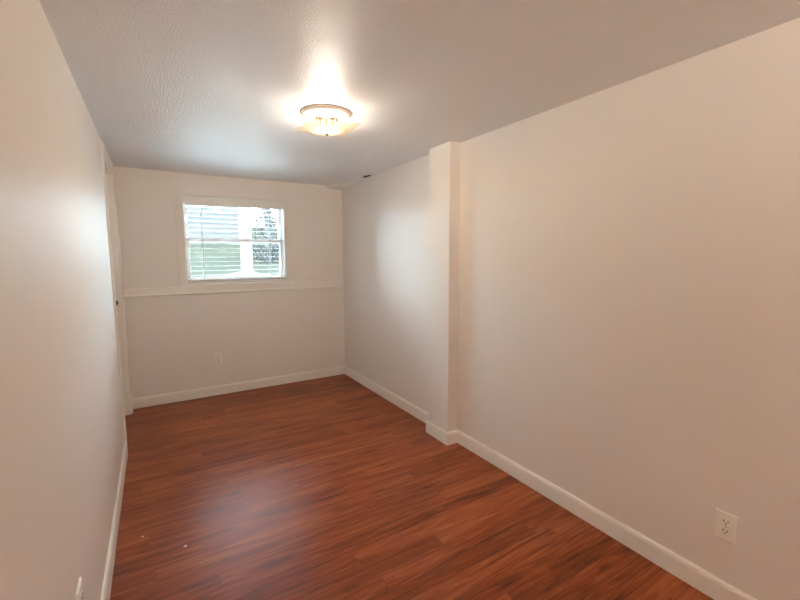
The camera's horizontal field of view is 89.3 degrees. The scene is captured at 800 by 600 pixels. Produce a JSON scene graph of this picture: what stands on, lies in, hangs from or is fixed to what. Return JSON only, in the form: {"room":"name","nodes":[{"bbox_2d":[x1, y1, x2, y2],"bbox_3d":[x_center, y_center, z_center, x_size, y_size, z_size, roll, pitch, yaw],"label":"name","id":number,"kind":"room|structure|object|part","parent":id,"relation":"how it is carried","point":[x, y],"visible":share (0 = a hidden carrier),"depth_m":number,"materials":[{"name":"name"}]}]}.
{"room":"empty bedroom","nodes":[
{"label":"empty bedroom","id":0,"kind":"room"},
{"bbox_2d":[0,0,124,599],"bbox_3d":[-0.429,0.303,0.133,0.130,2.200,8.476,-4,7,-31],"label":"wall","id":1,"kind":"structure","parent":0,"point":[62,439],"depth_m":1.13,"materials":[{"name":"white paint"}]},
{"bbox_2d":[76,577,83,599],"bbox_3d":[-0.962,0.915,1.222,0.008,0.117,0.077,-4,7,-31],"label":"wall outlet","id":2,"kind":"object","parent":1,"relation":"attached to","point":[79,593],"visible":1,"depth_m":1.22,"materials":[{"name":"white plastic"}]},
{"bbox_2d":[101,441,127,599],"bbox_3d":[-0.102,1.388,-0.144,0.014,0.096,7.208,-4,7,-31],"label":"baseboard","id":3,"kind":"structure","parent":1,"relation":"attached to","point":[107,583],"depth_m":1.98,"materials":[{"name":"white paint"}]},
{"bbox_2d":[100,139,132,445],"bbox_3d":[-2.221,-0.020,3.204,0.014,2.187,0.939,-4,7,-31],"label":"door frame","id":4,"kind":"structure","parent":1,"relation":"attached to","point":[104,152],"depth_m":2.88,"materials":[{"name":"white paint"}]},
{"bbox_2d":[104,156,130,414],"bbox_3d":[-2.281,0.015,3.171,0.132,2.125,0.815,-4,7,-31],"label":"door","id":5,"kind":"structure","parent":1,"relation":"in","point":[109,177],"depth_m":3.51,"materials":[{"name":"white paint"}]},
{"bbox_2d":[114,166,344,398],"bbox_3d":[-1.620,-0.146,4.267,2.152,2.200,0.130,-4,7,-31],"label":"wall","id":6,"kind":"structure","parent":0,"point":[173,340],"depth_m":4.10,"materials":[{"name":"white paint"}]},
{"bbox_2d":[214,352,221,364],"bbox_3d":[-1.852,0.597,4.123,0.077,0.117,0.008,-4,7,-31],"label":"wall outlet","id":7,"kind":"object","parent":6,"relation":"attached to","point":[217,356],"visible":1,"depth_m":4.12,"materials":[{"name":"white plastic"}]},
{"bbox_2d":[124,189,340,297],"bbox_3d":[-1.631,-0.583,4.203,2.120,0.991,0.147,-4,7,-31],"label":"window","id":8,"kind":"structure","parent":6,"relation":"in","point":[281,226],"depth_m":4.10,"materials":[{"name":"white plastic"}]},
{"bbox_3d":[-1.708,-0.811,4.195,0.944,0.428,0.028,-4,7,-31],"label":"sash","id":9,"kind":"part","parent":8,"relation":"part of","materials":[{"name":"white plastic"}]},
{"bbox_2d":[183,196,284,280],"bbox_3d":[-1.662,-0.614,4.141,0.936,0.806,0.064,-4,7,-31],"label":"horizontal blind","id":10,"kind":"object","parent":8,"relation":"attached to","point":[188,200],"visible":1,"depth_m":4.09,"materials":[{"name":"white plastic"}]},
{"bbox_3d":[-1.942,-0.576,3.981,0.004,0.745,0.053,-4,7,-31],"label":"ladder cord","id":11,"kind":"part","parent":10,"relation":"part of","materials":[{"name":"white fabric"}]},
{"bbox_3d":[-1.663,-0.222,4.189,0.932,0.016,0.050,-4,7,-31],"label":"rail","id":12,"kind":"part","parent":10,"relation":"part of","materials":[{"name":"white plastic"}]},
{"bbox_3d":[-1.387,-0.616,4.316,0.004,0.745,0.053,-4,7,-31],"label":"ladder cord","id":13,"kind":"part","parent":10,"relation":"part of","materials":[{"name":"white fabric"}]},
{"bbox_3d":[-1.690,-0.420,4.210,0.944,0.433,0.028,-4,7,-31],"label":"sash","id":14,"kind":"part","parent":8,"relation":"part of","materials":[{"name":"white plastic"}]},
{"bbox_2d":[180,281,292,286],"bbox_3d":[-1.643,-0.167,4.163,1.096,0.016,0.022,-4,7,-31],"label":"window sill","id":15,"kind":"structure","parent":6,"relation":"attached to","point":[280,281],"depth_m":4.13,"materials":[{"name":"white paint"}]},
{"bbox_2d":[132,366,344,408],"bbox_3d":[-1.578,0.904,4.320,2.152,0.096,0.014,-4,7,-31],"label":"baseboard","id":16,"kind":"structure","parent":6,"relation":"attached to","point":[166,398],"depth_m":4.21,"materials":[{"name":"white paint"}]},
{"bbox_2d":[110,374,713,599],"bbox_3d":[0.551,1.387,0.847,2.412,0.120,8.476,-4,7,-31],"label":"floor","id":17,"kind":"structure","parent":0,"point":[325,488],"depth_m":2.19,"materials":[{"name":"brown wood"}]},
{"bbox_2d":[39,0,799,184],"bbox_3d":[0.541,-0.919,0.594,2.412,0.120,8.476,-4,7,-31],"label":"ceiling","id":18,"kind":"structure","parent":0,"point":[207,87],"depth_m":1.68,"materials":[{"name":"white paint"}]},
{"bbox_2d":[301,104,350,135],"bbox_3d":[-0.407,-0.975,2.253,0.284,0.122,0.284,-4,7,-31],"label":"flush ceiling light","id":19,"kind":"object","parent":18,"relation":"attached to","point":[321,113],"visible":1,"depth_m":2.21,"materials":[{"name":"white glass"}]},
{"bbox_2d":[326,180,359,189],"bbox_3d":[-0.616,-1.249,4.382,0.185,0.040,0.516,-4,7,-31],"label":"ceiling patch","id":20,"kind":"structure","parent":18,"relation":"attached to","point":[341,186],"depth_m":4.47,"materials":[{"name":"white paint"}]},
{"bbox_2d":[359,173,373,178],"bbox_3d":[-0.330,-1.222,3.997,0.092,0.012,0.273,-4,7,-31],"label":"air vent","id":21,"kind":"object","parent":18,"relation":"attached to","point":[368,175],"visible":1,"depth_m":3.98,"materials":[{"name":"beige metal"}]},
{"bbox_2d":[428,141,460,431],"bbox_3d":[0.331,-0.021,3.053,0.104,2.200,0.251,-4,7,-31],"label":"wall pillar","id":22,"kind":"structure","parent":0,"point":[444,159],"depth_m":2.98,"materials":[{"name":"white paint"}]},
{"bbox_2d":[426,421,457,445],"bbox_3d":[0.325,1.023,3.162,0.108,0.096,0.279,-4,7,-31],"label":"baseboard","id":23,"kind":"structure","parent":22,"relation":"attached to","point":[448,438],"depth_m":3.07,"materials":[{"name":"white paint"}]},
{"bbox_2d":[342,18,799,599],"bbox_3d":[1.521,0.165,1.309,0.130,2.200,8.476,-4,7,-31],"label":"wall","id":24,"kind":"structure","parent":0,"point":[629,335],"depth_m":1.87,"materials":[{"name":"white paint"}]},
{"bbox_2d":[344,366,427,422],"bbox_3d":[-0.184,0.924,4.085,0.014,0.096,1.837,-4,7,-31],"label":"baseboard","id":25,"kind":"structure","parent":24,"relation":"attached to","point":[420,414],"depth_m":3.94,"materials":[{"name":"white paint"}]},
{"bbox_2d":[457,430,756,599],"bbox_3d":[2.017,1.310,0.481,0.014,0.096,6.086,-4,7,-31],"label":"baseboard","id":26,"kind":"structure","parent":24,"relation":"attached to","point":[707,583],"depth_m":2.01,"materials":[{"name":"white paint"}]},
{"bbox_2d":[714,508,738,545],"bbox_3d":[1.304,0.907,1.621,0.008,0.117,0.077,-4,7,-31],"label":"wall outlet","id":27,"kind":"object","parent":24,"relation":"attached to","point":[726,525],"visible":1,"depth_m":1.62,"materials":[{"name":"white plastic"}]},
{"bbox_2d":[720,527,729,535],"bbox_3d":[1.303,0.927,1.622,0.004,0.027,0.034,-4,7,-31],"label":"receptacle","id":28,"kind":"object","parent":27,"relation":"attached to","point":[724,531],"depth_m":1.62,"materials":[{"name":"white plastic"}]},
{"bbox_2d":[721,518,730,526],"bbox_3d":[1.303,0.888,1.618,0.004,0.027,0.034,-4,7,-31],"label":"receptacle","id":29,"kind":"object","parent":27,"relation":"attached to","point":[725,522],"depth_m":1.62,"materials":[{"name":"white plastic"}]},
{"label":"outside","id":30,"kind":"structure","parent":0,"visible":0},
{"bbox_2d":[223,273,266,276],"bbox_3d":[-2.269,-0.232,5.674,14.000,0.189,2.947,-4,7,-31],"label":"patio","id":31,"kind":"structure","parent":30,"point":[256,274],"depth_m":6.95,"materials":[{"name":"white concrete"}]},
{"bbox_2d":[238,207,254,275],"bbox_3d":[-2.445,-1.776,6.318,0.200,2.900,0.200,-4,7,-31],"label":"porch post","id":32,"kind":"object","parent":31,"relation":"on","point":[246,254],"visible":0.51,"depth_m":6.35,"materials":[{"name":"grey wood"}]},
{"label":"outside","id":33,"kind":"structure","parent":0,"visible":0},
{"bbox_2d":[189,226,279,276],"bbox_3d":[-6.221,-2.213,13.934,18.000,2.221,21.454,-4,7,-31],"label":"lawn","id":34,"kind":"structure","parent":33,"point":[212,251],"depth_m":8.78,"materials":[{"name":"green plant"}]},
{"bbox_2d":[187,205,239,242],"bbox_3d":[-8.738,-4.587,12.998,6.620,6.100,5.000,-4,7,-31],"label":"house","id":35,"kind":"structure","parent":34,"relation":"on","point":[231,232],"depth_m":12.64,"materials":[{"name":"grey"}]},
{"bbox_2d":[251,208,279,261],"bbox_3d":[-2.851,-2.525,8.892,1.048,3.550,0.986,-4,7,-31],"label":"tree","id":36,"kind":"object","parent":34,"relation":"on","point":[272,256],"visible":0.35,"depth_m":8.81,"materials":[{"name":"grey plant"}]}
]}

